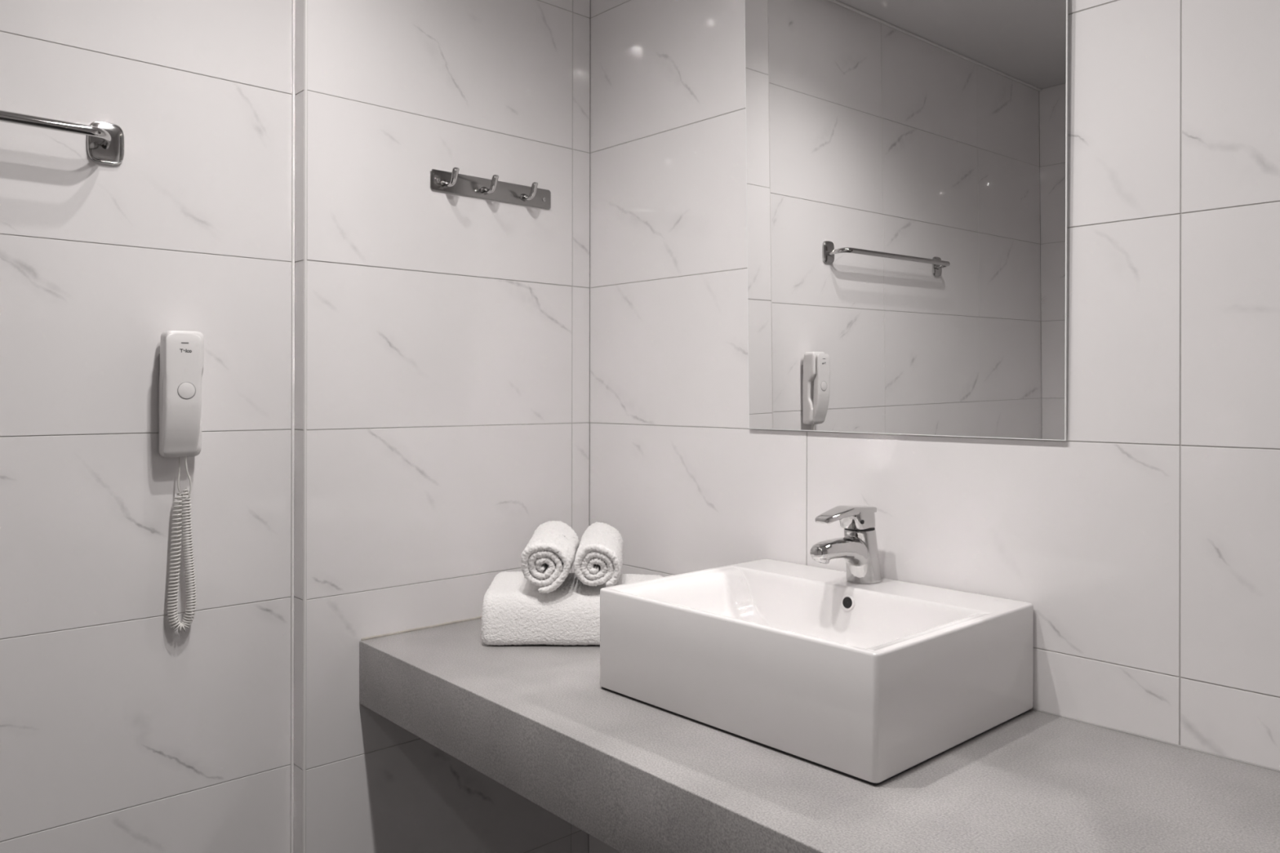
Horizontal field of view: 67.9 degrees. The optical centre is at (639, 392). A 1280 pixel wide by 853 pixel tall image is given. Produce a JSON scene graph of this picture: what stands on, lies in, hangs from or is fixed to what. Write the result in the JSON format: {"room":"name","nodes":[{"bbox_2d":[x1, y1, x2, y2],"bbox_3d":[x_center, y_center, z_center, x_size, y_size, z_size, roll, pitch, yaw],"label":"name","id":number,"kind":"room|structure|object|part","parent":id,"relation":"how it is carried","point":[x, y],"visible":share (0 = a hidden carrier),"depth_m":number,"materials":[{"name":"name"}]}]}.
{"room":"hotel bathroom","nodes":[
{"label":"hotel bathroom","id":0,"kind":"room"},
{"bbox_2d":[0,0,295,852],"bbox_3d":[-1.292,0.064,1.196,1.680,2.400,0.158,0,0,-43],"label":"wall","id":1,"kind":"structure","parent":0,"point":[122,731],"depth_m":1.53,"materials":[{"name":"tile"}]},
{"bbox_2d":[0,110,124,164],"bbox_3d":[-1.043,-0.394,1.272,0.655,0.065,0.065,0,0,-43],"label":"towel rail","id":2,"kind":"object","parent":1,"relation":"attached to","point":[105,143],"visible":1,"depth_m":1.47,"materials":[{"name":"silver metal"}]},
{"bbox_3d":[-0.840,-0.393,1.496,0.052,0.065,0.008,0,0,-43],"label":"wall plate","id":3,"kind":"part","parent":2,"relation":"part of","materials":[{"name":"silver metal"}]},
{"bbox_2d":[159,330,204,632],"bbox_3d":[-0.747,0.147,1.548,0.063,0.494,0.059,0,0,-43],"label":"wall telephone","id":4,"kind":"object","parent":1,"relation":"attached to","point":[181,355],"visible":1,"depth_m":1.53,"materials":[{"name":"white plastic"}]},
{"bbox_3d":[-0.751,0.246,1.560,0.044,0.296,0.025,0,0,-43],"label":"cord","id":5,"kind":"part","parent":4,"relation":"part of","materials":[{"name":"white plastic"}]},
{"bbox_2d":[290,0,295,852],"bbox_3d":[-0.622,0.065,1.704,0.005,2.399,0.005,0,0,-43],"label":"trim","id":6,"kind":"structure","parent":1,"relation":"attached to","point":[293,1],"depth_m":1.70,"materials":[{"name":"white plastic"}]},
{"bbox_2d":[305,0,590,852],"bbox_3d":[-0.419,0.066,1.968,0.648,2.400,0.200,0,0,-43],"label":"wall","id":7,"kind":"structure","parent":0,"point":[447,334],"depth_m":1.84,"materials":[{"name":"tile"}]},
{"bbox_2d":[293,0,304,852],"bbox_3d":[-0.612,0.066,1.700,0.006,2.400,0.058,0,0,-43],"label":"trim","id":8,"kind":"structure","parent":7,"relation":"attached to","point":[300,4],"depth_m":1.69,"materials":[{"name":"metal"}]},
{"bbox_2d":[302,0,306,852],"bbox_3d":[-0.591,0.065,1.677,0.004,2.399,0.004,0,0,-43],"label":"trim","id":9,"kind":"structure","parent":7,"relation":"attached to","point":[305,1],"depth_m":1.68,"materials":[{"name":"white plastic"}]},
{"bbox_2d":[430,167,551,208],"bbox_3d":[-0.285,-0.414,1.924,0.290,0.042,0.044,0,0,-43],"label":"hook rack","id":10,"kind":"object","parent":7,"relation":"attached to","point":[453,182],"visible":1,"depth_m":1.92,"materials":[{"name":"silver metal"}]},
{"bbox_2d":[588,0,1279,852],"bbox_3d":[0.839,0.068,1.188,0.150,2.400,3.050,0,0,-43],"label":"wall","id":11,"kind":"structure","parent":0,"point":[1143,544],"depth_m":1.32,"materials":[{"name":"tile"}]},
{"bbox_2d":[359,616,1279,852],"bbox_3d":[0.571,0.512,0.912,0.617,0.120,2.700,0,0,-43],"label":"countertop","id":12,"kind":"structure","parent":11,"relation":"attached to","point":[538,721],"depth_m":1.16,"materials":[{"name":"grey stone"}]},
{"bbox_2d":[480,571,662,645],"bbox_3d":[-0.118,0.405,1.807,0.340,0.101,0.217,0,0,0],"label":"folded towel","id":13,"kind":"object","parent":12,"relation":"on","point":[514,611],"visible":0.59,"depth_m":1.71,"materials":[{"name":"white fabric"}]},
{"bbox_2d":[520,520,579,593],"bbox_3d":[-0.169,0.309,1.817,0.093,0.103,0.243,0,0,0],"label":"rolled towel","id":14,"kind":"object","parent":13,"relation":"on","point":[548,558],"visible":1,"depth_m":1.71,"materials":[{"name":"white fabric"}]},
{"bbox_2d":[573,521,623,586],"bbox_3d":[-0.078,0.307,1.824,0.090,0.090,0.234,0,0,0],"label":"rolled towel","id":15,"kind":"object","parent":13,"relation":"on","point":[598,557],"visible":1,"depth_m":1.72,"materials":[{"name":"white fabric"}]},
{"bbox_2d":[600,559,1033,786],"bbox_3d":[0.252,0.379,1.416,0.400,0.154,0.500,0,0,-43],"label":"washbasin","id":16,"kind":"object","parent":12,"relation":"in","point":[873,683],"visible":0.99,"depth_m":1.28,"materials":[{"name":"white ceramic"}]},
{"bbox_2d":[809,505,881,584],"bbox_3d":[0.323,0.240,1.493,0.155,0.124,0.054,0,0,-43],"label":"mixer tap","id":17,"kind":"object","parent":16,"relation":"on","point":[858,547],"visible":1,"depth_m":1.49,"materials":[{"name":"silver metal"}]},
{"bbox_3d":[0.321,0.189,1.491,0.122,0.021,0.040,0,0,-43],"label":"lever","id":18,"kind":"part","parent":17,"relation":"part of","materials":[{"name":"silver metal"}]},
{"bbox_2d":[744,0,1067,440],"bbox_3d":[0.398,-0.398,1.546,0.015,0.930,0.596,0,0,-43],"label":"wall mirror","id":19,"kind":"object","parent":11,"relation":"attached to","point":[907,160],"visible":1,"depth_m":1.51,"materials":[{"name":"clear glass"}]}
]}

